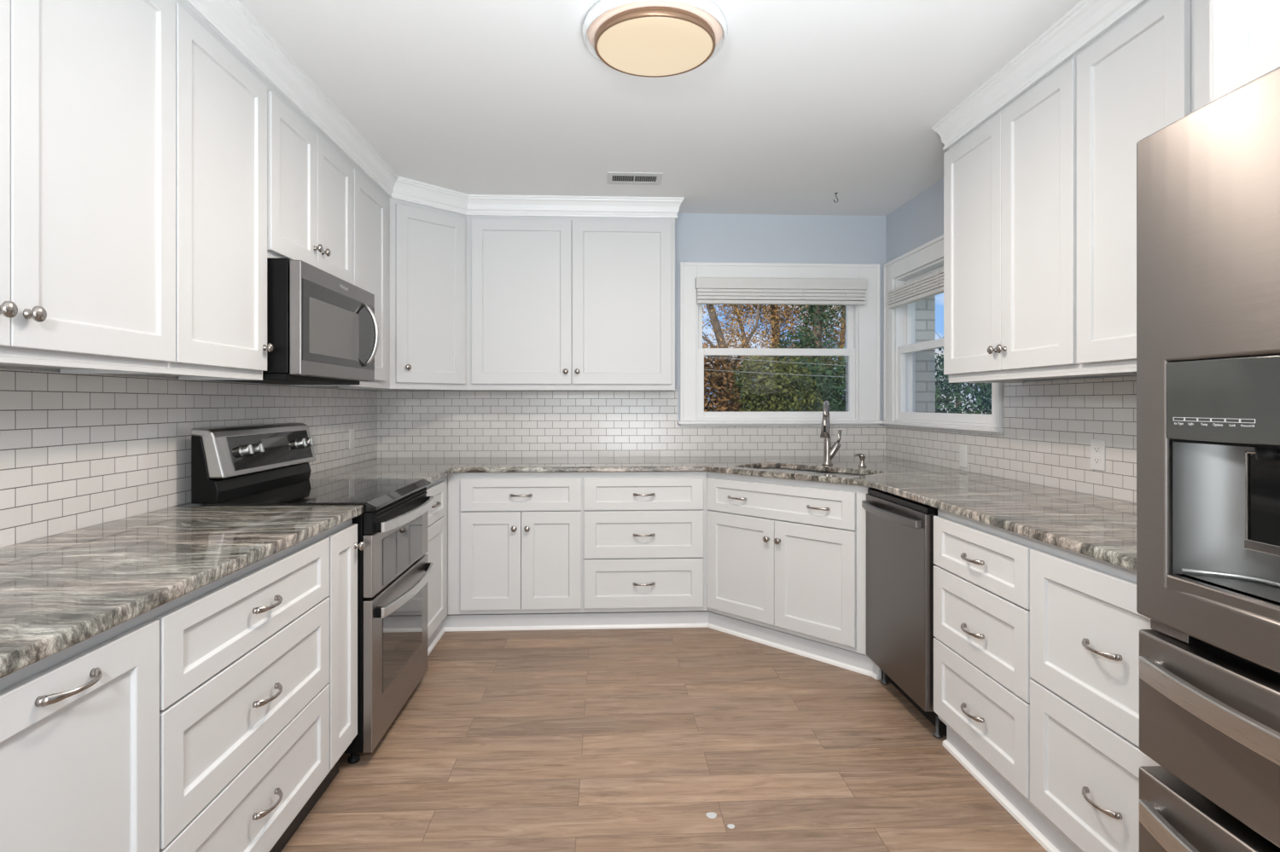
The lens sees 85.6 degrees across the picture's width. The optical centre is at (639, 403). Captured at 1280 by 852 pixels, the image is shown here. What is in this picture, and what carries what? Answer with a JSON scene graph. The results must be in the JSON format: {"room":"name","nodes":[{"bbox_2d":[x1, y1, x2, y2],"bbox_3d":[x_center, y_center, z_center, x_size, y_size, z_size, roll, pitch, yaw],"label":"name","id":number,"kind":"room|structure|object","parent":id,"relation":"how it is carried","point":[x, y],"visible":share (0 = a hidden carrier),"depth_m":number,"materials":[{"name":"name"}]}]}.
{"room":"kitchen","nodes":[
{"label":"kitchen","id":0,"kind":"room"},
{"bbox_2d":[0,365,377,547],"bbox_3d":[-1.557,0.005,0.594,0.108,2.520,7.740,0,0,-3],"label":"wall","id":1,"kind":"structure","parent":0,"point":[78,451],"depth_m":2.10,"materials":[{"name":"white tile"}]},
{"bbox_2d":[0,0,175,373],"bbox_3d":[-1.376,-0.628,1.355,0.328,1.094,1.072,0,0,-3],"label":"upper cabinet","id":2,"kind":"object","parent":1,"relation":"attached to","point":[88,87],"visible":1,"depth_m":1.59,"materials":[{"name":"white paint"}]},
{"bbox_2d":[104,0,274,380],"bbox_3d":[-1.415,-0.628,2.148,0.328,1.094,0.517,0,0,-3],"label":"upper cabinet","id":3,"kind":"object","parent":1,"relation":"attached to","point":[221,99],"visible":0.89,"depth_m":2.11,"materials":[{"name":"white paint"}]},
{"bbox_2d":[262,76,353,285],"bbox_3d":[-1.448,-0.844,2.814,0.328,0.662,0.816,0,0,-3],"label":"upper cabinet","id":4,"kind":"object","parent":1,"relation":"attached to","point":[310,180],"visible":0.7,"depth_m":2.74,"materials":[{"name":"white paint"}]},
{"bbox_2d":[217,257,379,384],"bbox_3d":[-1.376,-0.298,2.807,0.469,0.426,0.775,0,0,-3],"label":"microwave","id":5,"kind":"object","parent":4,"relation":"attached to","point":[322,328],"visible":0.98,"depth_m":2.59,"materials":[{"name":"grey metal"}]},
{"bbox_2d":[289,160,389,389],"bbox_3d":[-1.499,-0.628,3.522,0.297,1.094,0.604,0,0,-3],"label":"upper cabinet","id":6,"kind":"object","parent":1,"relation":"attached to","point":[371,205],"visible":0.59,"depth_m":3.55,"materials":[{"name":"white paint"}]},
{"bbox_2d":[349,429,354,449],"bbox_3d":[-1.668,0.205,4.003,0.008,0.116,0.074,0,0,-3],"label":"wall plate","id":7,"kind":"object","parent":1,"relation":"attached to","point":[352,432],"visible":1,"depth_m":3.99,"materials":[{"name":"plastic"}]},
{"bbox_2d":[182,0,684,223],"bbox_3d":[-1.070,-1.198,2.557,1.436,0.115,4.649,0,0,19],"label":"trim","id":8,"kind":"structure","parent":1,"relation":"attached to","point":[229,19],"depth_m":3.40,"materials":[{"name":"white paint"}]},
{"bbox_2d":[377,213,886,599],"bbox_3d":[-0.018,-0.035,4.676,3.585,3.200,0.278,0,0,-3],"label":"wall","id":9,"kind":"structure","parent":0,"point":[480,423],"depth_m":4.54,"materials":[{"name":"blue grey paint"},{"name":"white ceramic subway tile"},{"name":"grout"}]},
{"bbox_2d":[349,197,468,390],"bbox_3d":[-1.363,-0.628,4.151,0.630,1.094,0.637,0,0,-3],"label":"upper cabinet","id":10,"kind":"object","parent":9,"relation":"attached to","point":[428,245],"visible":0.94,"depth_m":3.99,"materials":[{"name":"white paint"}]},
{"bbox_2d":[466,215,674,391],"bbox_3d":[-0.423,-0.628,4.344,1.267,1.094,0.342,0,0,-3],"label":"upper cabinet","id":11,"kind":"object","parent":9,"relation":"attached to","point":[554,303],"visible":1,"depth_m":4.21,"materials":[{"name":"white paint"}]},
{"bbox_2d":[377,390,885,458],"bbox_3d":[-0.026,0.133,4.540,3.339,0.436,0.008,0,0,-3],"label":"tile backsplash","id":12,"kind":"structure","parent":9,"relation":"attached to","point":[411,424],"depth_m":4.52,"materials":[{"name":"white tile"}]},
{"bbox_2d":[677,261,882,426],"bbox_3d":[0.926,-0.390,4.633,1.361,1.077,0.173,0,0,-3],"label":"window","id":13,"kind":"structure","parent":9,"relation":"in","point":[863,350],"depth_m":4.59,"materials":[{"name":"white paint"}]},
{"bbox_2d":[695,277,866,305],"bbox_3d":[0.928,-0.735,4.540,1.131,0.168,0.048,0,0,-3],"label":"window blind","id":14,"kind":"object","parent":13,"relation":"attached to","point":[749,291],"visible":1,"depth_m":4.52,"materials":[{"name":"fabric"}]},
{"bbox_2d":[237,0,1082,215],"bbox_3d":[0.178,-1.305,0.695,3.585,0.100,7.970,0,0,-3],"label":"ceiling","id":15,"kind":"structure","parent":0,"point":[801,103],"depth_m":2.77,"materials":[{"name":"paint"}]},
{"bbox_2d":[607,171,662,185],"bbox_3d":[-0.032,-1.252,3.848,0.300,0.006,0.196,0,0,-3],"label":"ceiling vent","id":16,"kind":"object","parent":15,"relation":"in","point":[632,178],"visible":1,"depth_m":3.84,"materials":[{"name":"metal"}]},
{"bbox_2d":[581,0,727,77],"bbox_3d":[0.049,-1.205,2.290,0.480,0.100,0.480,0,0,-3],"label":"ceiling light","id":17,"kind":"object","parent":15,"relation":"attached to","point":[650,38],"visible":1,"depth_m":2.20,"materials":[{"name":"white glass"}]},
{"bbox_2d":[597,17,712,75],"bbox_3d":[0.049,-1.168,2.290,0.384,0.026,0.384,0,0,-3],"label":"diffuser","id":18,"kind":"object","parent":17,"relation":"attached to","point":[635,46],"depth_m":2.24,"materials":[{"name":"beige glass"}]},
{"bbox_2d":[280,599,1047,851],"bbox_3d":[0.178,1.315,0.695,3.585,0.100,7.970,0,0,-3],"label":"floor","id":19,"kind":"structure","parent":0,"point":[602,740],"depth_m":2.45,"materials":[{"name":"brown wood"}]},
{"bbox_2d":[0,610,159,851],"bbox_3d":[-1.203,0.775,1.080,0.653,0.788,0.476,0,0,-3],"label":"base cabinet","id":20,"kind":"object","parent":19,"relation":"on","point":[79,724],"visible":0.98,"depth_m":1.15,"materials":[{"name":"white paint"}]},
{"bbox_2d":[151,531,329,851],"bbox_3d":[-1.235,0.775,1.727,0.653,0.788,0.819,0,0,-3],"label":"base cabinet","id":21,"kind":"object","parent":19,"relation":"on","point":[244,654],"visible":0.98,"depth_m":1.65,"materials":[{"name":"white paint"}]},
{"bbox_2d":[0,505,363,678],"bbox_3d":[-1.218,0.366,1.268,0.637,0.030,2.213,0,0,-3],"label":"countertop","id":22,"kind":"structure","parent":21,"relation":"on","point":[58,592],"depth_m":1.52,"materials":[{"name":"stone"}]},
{"bbox_2d":[269,760,338,851],"bbox_3d":[-0.985,1.218,1.288,0.010,0.094,2.170,0,0,-3],"label":"trim","id":23,"kind":"structure","parent":19,"relation":"on","point":[285,838],"depth_m":2.10,"materials":[{"name":"black wood"}]},
{"bbox_2d":[191,422,433,764],"bbox_3d":[-1.222,0.675,2.763,0.675,1.180,0.760,0,0,-3],"label":"range","id":24,"kind":"object","parent":19,"relation":"on","point":[260,464],"visible":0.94,"depth_m":2.58,"materials":[{"name":"grey metal"}]},
{"bbox_2d":[206,478,430,511],"bbox_3d":[-1.221,0.360,2.763,0.574,0.032,0.760,0,0,-3],"label":"cooktop","id":25,"kind":"object","parent":24,"relation":"in","point":[375,495],"depth_m":2.64,"materials":[{"name":"black glass"}]},
{"bbox_2d":[324,518,365,776],"bbox_3d":[-1.262,0.775,2.255,0.652,0.788,0.238,0,0,-3],"label":"base cabinet","id":26,"kind":"object","parent":19,"relation":"on","point":[343,538],"visible":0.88,"depth_m":2.27,"materials":[{"name":"white paint"}]},
{"bbox_2d":[424,475,447,640],"bbox_3d":[-1.322,0.775,3.482,0.653,0.788,0.655,0,0,-3],"label":"base cabinet","id":27,"kind":"object","parent":19,"relation":"on","point":[437,514],"visible":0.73,"depth_m":3.55,"materials":[{"name":"white paint"}]},
{"bbox_2d":[448,472,582,615],"bbox_3d":[-0.707,0.775,4.144,0.745,0.788,0.713,0,0,-3],"label":"base cabinet","id":28,"kind":"object","parent":19,"relation":"on","point":[515,539],"visible":0.98,"depth_m":3.83,"materials":[{"name":"white paint"}]},
{"bbox_2d":[582,471,707,612],"bbox_3d":[0.014,0.775,4.179,0.699,0.788,0.713,0,0,-3],"label":"base cabinet","id":29,"kind":"object","parent":19,"relation":"on","point":[644,533],"visible":0.99,"depth_m":3.86,"materials":[{"name":"white paint"}]},
{"bbox_2d":[427,610,881,680],"bbox_3d":[0.000,1.223,3.511,2.177,0.084,0.799,0,0,-3],"label":"trim","id":30,"kind":"structure","parent":19,"relation":"on","point":[847,657],"depth_m":3.86,"materials":[{"name":"paint"}]},
{"bbox_2d":[706,812,716,819],"bbox_3d":[0.220,1.265,2.120,0.032,0.001,0.032,0,0,-3],"label":"paint speck","id":31,"kind":"object","parent":19,"relation":"on","point":[712,816],"visible":1,"depth_m":2.12},
{"bbox_2d":[727,824,734,829],"bbox_3d":[0.273,1.265,2.065,0.022,0.001,0.022,0,0,-3],"label":"paint speck","id":32,"kind":"object","parent":19,"relation":"on","point":[730,826],"visible":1,"depth_m":2.07},
{"bbox_2d":[706,471,871,655],"bbox_3d":[0.943,0.775,3.707,0.653,0.788,1.093,0,0,-44],"label":"base cabinet","id":33,"kind":"object","parent":19,"relation":"on","point":[788,556],"visible":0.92,"depth_m":3.48,"materials":[{"name":"white paint"}]},
{"bbox_2d":[309,456,1136,571],"bbox_3d":[0.052,0.366,2.945,3.339,0.030,3.187,0,0,-3],"label":"countertop","id":34,"kind":"structure","parent":33,"relation":"on","point":[1103,529],"depth_m":3.12,"materials":[{"name":"stone"}]},
{"bbox_2d":[756,468,873,488],"bbox_3d":[0.893,0.475,3.714,0.391,0.184,0.796,0,0,-44],"label":"sink","id":35,"kind":"object","parent":34,"relation":"in","point":[777,469],"visible":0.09,"depth_m":3.90,"materials":[{"name":"metal"}]},
{"bbox_2d":[820,401,842,465],"bbox_3d":[1.043,0.167,3.865,0.104,0.367,0.247,0,0,34],"label":"kitchen faucet","id":36,"kind":"object","parent":34,"relation":"on","point":[829,452],"visible":1,"depth_m":3.92,"materials":[{"name":"silver metal"}]},
{"bbox_2d":[853,453,866,467],"bbox_3d":[1.215,0.314,3.826,0.076,0.075,0.045,0,0,-3],"label":"soap dispenser","id":37,"kind":"object","parent":34,"relation":"on","point":[862,464],"visible":1,"depth_m":3.81,"materials":[{"name":"silver metal"}]},
{"bbox_2d":[861,488,946,738],"bbox_3d":[1.321,0.828,2.889,0.657,0.874,0.596,0,0,-3],"label":"dishwasher","id":38,"kind":"object","parent":19,"relation":"on","point":[899,531],"visible":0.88,"depth_m":2.79,"materials":[{"name":"metal"}]},
{"bbox_2d":[933,509,1035,809],"bbox_3d":[1.405,0.775,2.293,0.673,0.788,0.582,0,0,-3],"label":"base cabinet","id":39,"kind":"object","parent":19,"relation":"on","point":[981,571],"visible":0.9,"depth_m":2.23,"materials":[{"name":"white paint"}]},
{"bbox_2d":[942,726,1079,851],"bbox_3d":[1.169,1.223,1.990,0.012,0.084,1.140,0,0,-3],"label":"trim","id":40,"kind":"structure","parent":19,"relation":"on","point":[1017,801],"depth_m":2.14,"materials":[{"name":"paint"}]},
{"bbox_2d":[1029,540,1160,851],"bbox_3d":[1.434,0.775,1.710,0.673,0.788,0.585,0,0,-3],"label":"base cabinet","id":41,"kind":"object","parent":19,"relation":"on","point":[1086,759],"visible":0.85,"depth_m":1.76,"materials":[{"name":"white paint"}]},
{"bbox_2d":[1136,66,1279,851],"bbox_3d":[1.370,0.360,0.926,0.892,1.750,0.905,0,0,-3],"label":"refrigerator","id":42,"kind":"object","parent":19,"relation":"on","point":[1208,180],"visible":1,"depth_m":1.21,"materials":[{"name":"grey metal"}]},
{"bbox_2d":[885,178,1136,503],"bbox_3d":[1.964,-0.035,0.903,0.278,3.200,8.010,0,0,-3],"label":"wall","id":43,"kind":"structure","parent":0,"point":[1050,425],"depth_m":3.05,"materials":[{"name":"white tile"}]},
{"bbox_2d":[882,234,1003,435],"bbox_3d":[1.724,-0.390,3.936,0.173,1.077,1.363,0,0,-3],"label":"window","id":44,"kind":"structure","parent":43,"relation":"in","point":[899,345],"depth_m":4.42,"materials":[{"name":"white paint"}]},
{"bbox_2d":[887,269,943,309],"bbox_3d":[1.640,-0.665,3.907,0.044,0.116,1.102,0,0,-3],"label":"window blind","id":45,"kind":"object","parent":44,"relation":"attached to","point":[932,285],"visible":0.59,"depth_m":4.04,"materials":[{"name":"fabric"}]},
{"bbox_2d":[959,444,967,467],"bbox_3d":[1.687,0.275,3.608,0.008,0.116,0.074,0,0,-3],"label":"wall plate","id":46,"kind":"object","parent":43,"relation":"attached to","point":[962,449],"visible":1,"depth_m":3.60,"materials":[{"name":"plastic"}]},
{"bbox_2d":[885,376,1136,503],"bbox_3d":[1.732,0.127,2.859,0.008,0.448,3.540,0,0,-3],"label":"tile backsplash","id":47,"kind":"structure","parent":43,"relation":"attached to","point":[1050,427],"depth_m":2.88,"materials":[{"name":"white tile"}]},
{"bbox_2d":[943,50,1103,383],"bbox_3d":[1.542,-0.633,2.669,0.386,1.083,0.865,0,0,-3],"label":"upper cabinet","id":48,"kind":"object","parent":43,"relation":"attached to","point":[1010,183],"visible":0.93,"depth_m":2.56,"materials":[{"name":"white paint"}]},
{"bbox_2d":[931,0,1147,150],"bbox_3d":[1.565,-1.198,2.316,0.395,0.115,1.672,0,0,-3],"label":"trim","id":49,"kind":"structure","parent":48,"relation":"attached to","point":[1088,20],"depth_m":2.42,"materials":[{"name":"white paint"}]},
{"bbox_2d":[1090,439,1105,471],"bbox_3d":[1.736,0.195,2.622,0.008,0.116,0.074,0,0,-3],"label":"wall outlet","id":50,"kind":"object","parent":43,"relation":"attached to","point":[1097,446],"visible":1,"depth_m":2.62,"materials":[{"name":"plastic"}]},
{"bbox_2d":[1093,445,1099,453],"bbox_3d":[1.733,0.174,2.622,0.002,0.028,0.034,0,0,-3],"label":"socket","id":51,"kind":"object","parent":50,"relation":"attached to","point":[1096,448],"depth_m":2.62,"materials":[{"name":"plastic"}]},
{"bbox_2d":[1093,456,1099,464],"bbox_3d":[1.733,0.216,2.622,0.002,0.028,0.034,0,0,-3],"label":"socket","id":52,"kind":"object","parent":50,"relation":"attached to","point":[1096,459],"depth_m":2.62,"materials":[{"name":"plastic"}]},
{"bbox_2d":[1076,0,1209,375],"bbox_3d":[1.598,-0.633,1.860,0.355,1.083,0.757,0,0,-3],"label":"upper cabinet","id":53,"kind":"object","parent":43,"relation":"attached to","point":[1149,71],"visible":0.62,"depth_m":2.04,"materials":[{"name":"white paint"}]},
{"bbox_2d":[1209,0,1279,103],"bbox_3d":[1.501,-0.875,0.972,0.635,0.600,0.954,0,0,-3],"label":"upper cabinet","id":54,"kind":"object","parent":43,"relation":"attached to","point":[1244,35],"visible":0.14,"depth_m":1.34,"materials":[{"name":"white paint"}]},
{"label":"outside","id":55,"kind":"structure","parent":0,"visible":0},
{"bbox_3d":[13.749,1.740,25.709,90.000,0.050,90.000,0,0,-3],"label":"ground","id":56,"kind":"structure","parent":55,"visible":0},
{"bbox_2d":[702,343,741,412],"bbox_3d":[0.202,0.399,10.227,2.665,2.662,1.123,0,0,-3],"label":"shrub","id":57,"kind":"object","parent":56,"relation":"on","point":[714,381],"visible":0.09,"depth_m":10.04,"materials":[{"name":"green plant"}]},
{"bbox_2d":[702,304,767,392],"bbox_3d":[1.745,-1.325,14.884,3.244,6.105,1.673,0,0,-3],"label":"autumn tree","id":58,"kind":"object","parent":56,"relation":"on","point":[717,330],"visible":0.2,"depth_m":14.84,"materials":[{"name":"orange plant"}]},
{"bbox_2d":[709,355,824,412],"bbox_3d":[2.086,0.429,11.465,2.038,2.601,1.446,0,0,-3],"label":"shrub","id":59,"kind":"object","parent":56,"relation":"on","point":[753,398],"visible":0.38,"depth_m":11.24,"materials":[{"name":"green plant"}]},
{"bbox_2d":[711,304,845,380],"bbox_3d":[3.745,-1.823,18.697,4.221,7.084,2.724,0,0,-11],"label":"autumn tree","id":60,"kind":"object","parent":56,"relation":"on","point":[774,318],"visible":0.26,"depth_m":18.45,"materials":[{"name":"orange plant"}]},
{"bbox_2d":[775,304,845,401],"bbox_3d":[4.240,-1.682,16.457,2.074,6.803,1.284,0,0,-18],"label":"evergreen tree","id":61,"kind":"object","parent":56,"relation":"on","point":[818,319],"visible":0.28,"depth_m":16.36,"materials":[{"name":"green plant"}]},
{"bbox_2d":[778,358,845,412],"bbox_3d":[3.698,0.451,13.345,2.507,2.730,1.553,0,0,-3],"label":"shrub","id":62,"kind":"object","parent":56,"relation":"on","point":[825,393],"visible":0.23,"depth_m":13.11,"materials":[{"name":"green plant"}]},
{"bbox_2d":[779,345,845,412],"bbox_3d":[4.124,0.248,15.029,2.729,3.058,1.595,0,0,-1],"label":"shrub","id":63,"kind":"object","parent":56,"relation":"on","point":[793,359],"visible":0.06,"depth_m":14.90,"materials":[{"name":"green plant"}]},
{"bbox_2d":[783,305,845,410],"bbox_3d":[6.265,-2.224,22.433,3.309,7.886,2.140,0,0,-3],"label":"autumn tree","id":64,"kind":"object","parent":56,"relation":"on","point":[844,308],"visible":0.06,"depth_m":22.38,"materials":[{"name":"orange plant"}]},
{"bbox_2d":[935,331,975,410],"bbox_3d":[6.923,-0.213,14.636,1.554,3.863,0.912,0,0,-3],"label":"evergreen tree","id":65,"kind":"object","parent":56,"relation":"on","point":[939,349],"visible":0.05,"depth_m":14.65,"materials":[{"name":"green plant"}]},
{"bbox_2d":[935,354,991,414],"bbox_3d":[6.358,0.388,12.038,5.274,2.683,1.537,0,0,-3],"label":"hedge","id":66,"kind":"object","parent":56,"relation":"on","point":[980,400],"visible":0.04,"depth_m":11.67,"materials":[{"name":"green plant"}]},
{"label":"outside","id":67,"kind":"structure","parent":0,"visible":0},
{"bbox_2d":[708,356,937,369],"bbox_3d":[4.051,-0.637,9.211,11.000,0.402,0.007,0,0,-3],"label":"cable","id":68,"kind":"object","parent":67,"point":[708,357],"visible":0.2,"depth_m":9.10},
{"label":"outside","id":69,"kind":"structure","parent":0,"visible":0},
{"bbox_2d":[704,369,948,379],"bbox_3d":[4.036,-0.493,9.511,11.000,0.330,0.007,0,0,-3],"label":"cable","id":70,"kind":"object","parent":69,"point":[704,369],"visible":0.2,"depth_m":9.40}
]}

